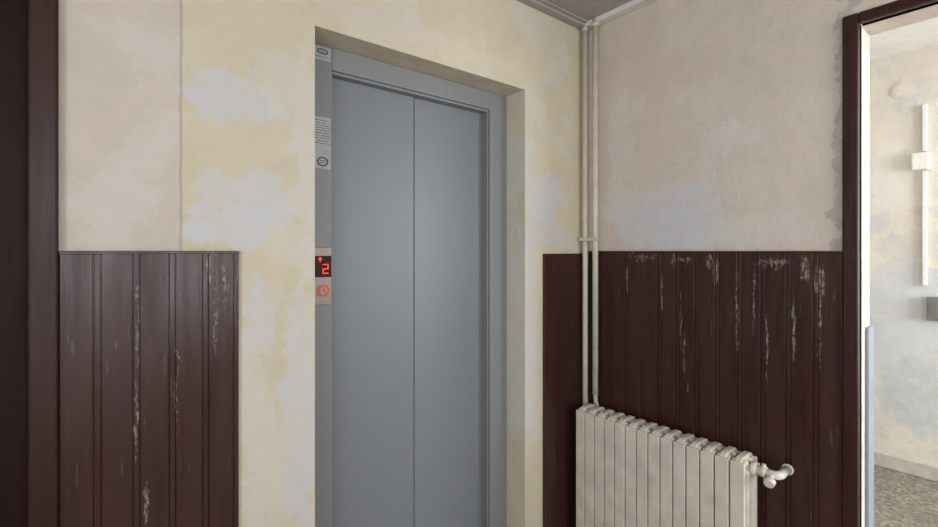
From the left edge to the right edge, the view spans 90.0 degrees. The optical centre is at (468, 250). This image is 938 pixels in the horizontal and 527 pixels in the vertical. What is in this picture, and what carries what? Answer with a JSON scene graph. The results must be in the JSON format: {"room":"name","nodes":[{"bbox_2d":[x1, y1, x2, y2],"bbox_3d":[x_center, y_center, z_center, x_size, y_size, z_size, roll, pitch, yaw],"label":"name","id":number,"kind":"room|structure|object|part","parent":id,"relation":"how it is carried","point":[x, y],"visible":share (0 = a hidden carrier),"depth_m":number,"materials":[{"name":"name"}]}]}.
{"room":"elevator lobby","nodes":[
{"label":"elevator lobby","id":0,"kind":"room"},
{"bbox_2d":[59,0,581,526],"bbox_3d":[-0.656,0.170,1.601,3.262,2.654,0.261,0,0,-39],"label":"wall","id":1,"kind":"structure","parent":0,"point":[185,125],"depth_m":1.47,"materials":[{"name":"beige paint"}]},
{"bbox_2d":[0,0,26,526],"bbox_3d":[-1.364,0.381,0.926,0.748,2.214,0.039,0,0,-39],"label":"leaf","id":2,"kind":"object","parent":1,"relation":"attached to","point":[13,13],"visible":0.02,"depth_m":1.12,"materials":[{"name":"red wood"}]},
{"bbox_2d":[27,0,58,526],"bbox_3d":[-1.328,0.352,0.879,0.842,2.288,0.026,0,0,-39],"label":"trim","id":3,"kind":"structure","parent":1,"relation":"attached to","point":[42,15],"depth_m":1.11,"materials":[{"name":"brown wood"}]},
{"bbox_2d":[59,251,238,526],"bbox_3d":[-0.844,0.748,1.272,0.404,1.496,0.016,0,0,-39],"label":"panelling","id":4,"kind":"object","parent":1,"relation":"attached to","point":[149,340],"visible":1,"depth_m":1.25,"materials":[{"name":"paint"}]},
{"bbox_2d":[315,43,505,526],"bbox_3d":[-0.227,0.376,1.985,0.979,2.240,0.084,0,0,-39],"label":"door frame","id":5,"kind":"object","parent":1,"relation":"attached to","point":[343,62],"depth_m":2.18,"materials":[{"name":"grey metal"}]},
{"bbox_2d":[315,116,330,169],"bbox_3d":[-0.531,-0.389,1.687,0.070,0.187,0.002,0,0,-39],"label":"label","id":6,"kind":"object","parent":5,"relation":"attached to","point":[322,124],"visible":0.92,"depth_m":1.69,"materials":[{"name":"white paper"}]},
{"bbox_2d":[315,45,330,61],"bbox_3d":[-0.531,-0.711,1.687,0.070,0.048,0.002,0,0,-39],"label":"label","id":7,"kind":"object","parent":5,"relation":"attached to","point":[321,53],"visible":0.92,"depth_m":1.69,"materials":[{"name":"white paper"}]},
{"bbox_2d":[315,247,331,304],"bbox_3d":[-0.524,0.090,1.683,0.067,0.207,0.016,0,0,-39],"label":"panel","id":8,"kind":"object","parent":5,"relation":"attached to","point":[323,255],"depth_m":1.68,"materials":[{"name":"grey metal"}]},
{"bbox_2d":[333,78,413,526],"bbox_3d":[-0.396,0.402,1.876,0.395,2.162,0.026,0,0,-39],"label":"door leaf","id":9,"kind":"structure","parent":5,"relation":"attached to","point":[373,128],"depth_m":1.87,"materials":[{"name":"grey metal"}]},
{"bbox_3d":[-0.231,0.418,1.989,0.766,2.158,0.073,0,0,-39],"label":"frame lip","id":10,"kind":"part","parent":5,"relation":"part of","materials":[{"name":"grey metal"}]},
{"bbox_2d":[414,98,480,526],"bbox_3d":[-0.084,0.402,2.132,0.400,2.162,0.026,0,0,-39],"label":"door leaf","id":11,"kind":"structure","parent":5,"relation":"attached to","point":[447,140],"depth_m":2.11,"materials":[{"name":"grey metal"}]},
{"bbox_2d":[517,0,587,29],"bbox_3d":[-0.606,-1.147,1.432,3.132,0.019,0.065,0,0,-39],"label":"trim","id":12,"kind":"structure","parent":1,"relation":"attached to","point":[544,6],"depth_m":2.25,"materials":[{"name":"paint"}]},
{"bbox_2d":[543,254,581,526],"bbox_3d":[0.469,0.755,2.323,0.289,1.483,0.016,0,0,-39],"label":"panelling","id":13,"kind":"object","parent":1,"relation":"attached to","point":[562,273],"visible":0.96,"depth_m":2.30,"materials":[{"name":"paint"}]},
{"bbox_2d":[547,0,631,20],"bbox_3d":[0.546,-1.209,0.028,3.350,0.104,4.306,0,0,-39],"label":"ceiling","id":14,"kind":"structure","parent":0,"point":[586,9],"depth_m":2.22,"materials":[{"name":"paint"}]},
{"bbox_2d":[588,0,937,526],"bbox_3d":[1.792,0.074,1.053,0.139,2.845,4.176,0,0,-39],"label":"wall","id":15,"kind":"structure","parent":0,"point":[720,121],"depth_m":1.88,"materials":[{"name":"beige paint"}]},
{"bbox_2d":[579,17,599,406],"bbox_3d":[0.609,0.162,2.352,0.044,2.634,0.113,0,0,-39],"label":"pipes","id":16,"kind":"object","parent":15,"relation":"attached to","point":[595,25],"visible":0.92,"depth_m":2.32,"materials":[{"name":"beige metal"}]},
{"bbox_2d":[585,0,655,28],"bbox_3d":[1.813,-1.144,0.874,0.052,0.026,3.872,0,0,-39],"label":"trim","id":17,"kind":"structure","parent":15,"relation":"attached to","point":[630,6],"depth_m":2.22,"materials":[{"name":"white paint"}]},
{"bbox_2d":[576,403,793,526],"bbox_3d":[0.840,1.122,1.971,0.154,0.749,0.857,0,0,-39],"label":"radiator","id":18,"kind":"object","parent":15,"relation":"attached to","point":[631,471],"visible":1,"depth_m":1.94,"materials":[{"name":"beige metal"}]},
{"bbox_2d":[588,251,841,526],"bbox_3d":[0.928,0.748,2.008,0.016,1.496,1.079,0,0,-39],"label":"panelling","id":19,"kind":"object","parent":15,"relation":"attached to","point":[741,350],"visible":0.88,"depth_m":1.83,"materials":[{"name":"paint"}]},
{"bbox_2d":[865,326,873,526],"bbox_3d":[1.382,0.879,1.618,0.074,1.235,0.010,0,0,-39],"label":"trim","id":20,"kind":"structure","parent":15,"relation":"attached to","point":[869,331],"depth_m":1.60,"materials":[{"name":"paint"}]},
{"bbox_2d":[842,0,937,526],"bbox_3d":[1.548,0.354,1.251,0.048,2.284,0.875,0,0,-39],"label":"door frame","id":21,"kind":"structure","parent":15,"relation":"attached to","point":[851,35],"depth_m":1.56,"materials":[{"name":"brown wood"}]},
{"bbox_2d":[870,44,937,466],"bbox_3d":[3.586,0.074,2.488,0.139,2.845,4.176,0,0,-39],"label":"wall","id":22,"kind":"structure","parent":0,"point":[905,341],"depth_m":3.18,"materials":[{"name":"paint"}]},
{"bbox_2d":[891,81,912,98],"bbox_3d":[2.936,-1.093,3.182,0.007,0.113,0.113,0,0,-39],"label":"cover plate","id":23,"kind":"object","parent":22,"relation":"attached to","point":[902,89],"visible":1,"depth_m":3.18,"materials":[{"name":"paint"}]},
{"bbox_2d":[874,451,937,481],"bbox_3d":[3.556,1.449,2.397,0.022,0.096,4.072,0,0,-39],"label":"baseboard","id":24,"kind":"structure","parent":22,"relation":"attached to","point":[930,472],"depth_m":3.15,"materials":[{"name":"paint"}]},
{"bbox_2d":[911,152,930,170],"bbox_3d":[2.979,-0.592,3.093,0.052,0.113,0.089,0,0,-39],"label":"junction box","id":25,"kind":"object","parent":22,"relation":"attached to","point":[921,160],"visible":1,"depth_m":3.08,"materials":[{"name":"white plastic"}]},
{"bbox_2d":[922,104,927,284],"bbox_3d":[3.001,-0.370,3.088,0.024,1.192,0.024,0,0,-39],"label":"cable conduit","id":26,"kind":"object","parent":22,"relation":"attached to","point":[924,106],"visible":1,"depth_m":3.08,"materials":[{"name":"white plastic"}]},
{"bbox_2d":[927,297,937,320],"bbox_3d":[3.020,0.376,3.041,0.054,0.152,0.074,0,0,-39],"label":"light switch","id":27,"kind":"object","parent":22,"relation":"attached to","point":[932,302],"visible":1,"depth_m":3.03,"materials":[{"name":"grey plastic"}]},
{"bbox_2d":[870,17,937,59],"bbox_3d":[2.788,-1.401,1.821,2.392,0.104,4.306,0,0,-39],"label":"ceiling","id":28,"kind":"structure","parent":0,"point":[921,34],"depth_m":2.99,"materials":[{"name":"white paint"}]},
{"bbox_2d":[874,465,937,526],"bbox_3d":[1.480,1.549,0.775,5.742,0.104,4.306,0,0,-39],"label":"floor","id":29,"kind":"structure","parent":0,"point":[901,499],"depth_m":2.81,"materials":[{"name":"stone"}]}
]}

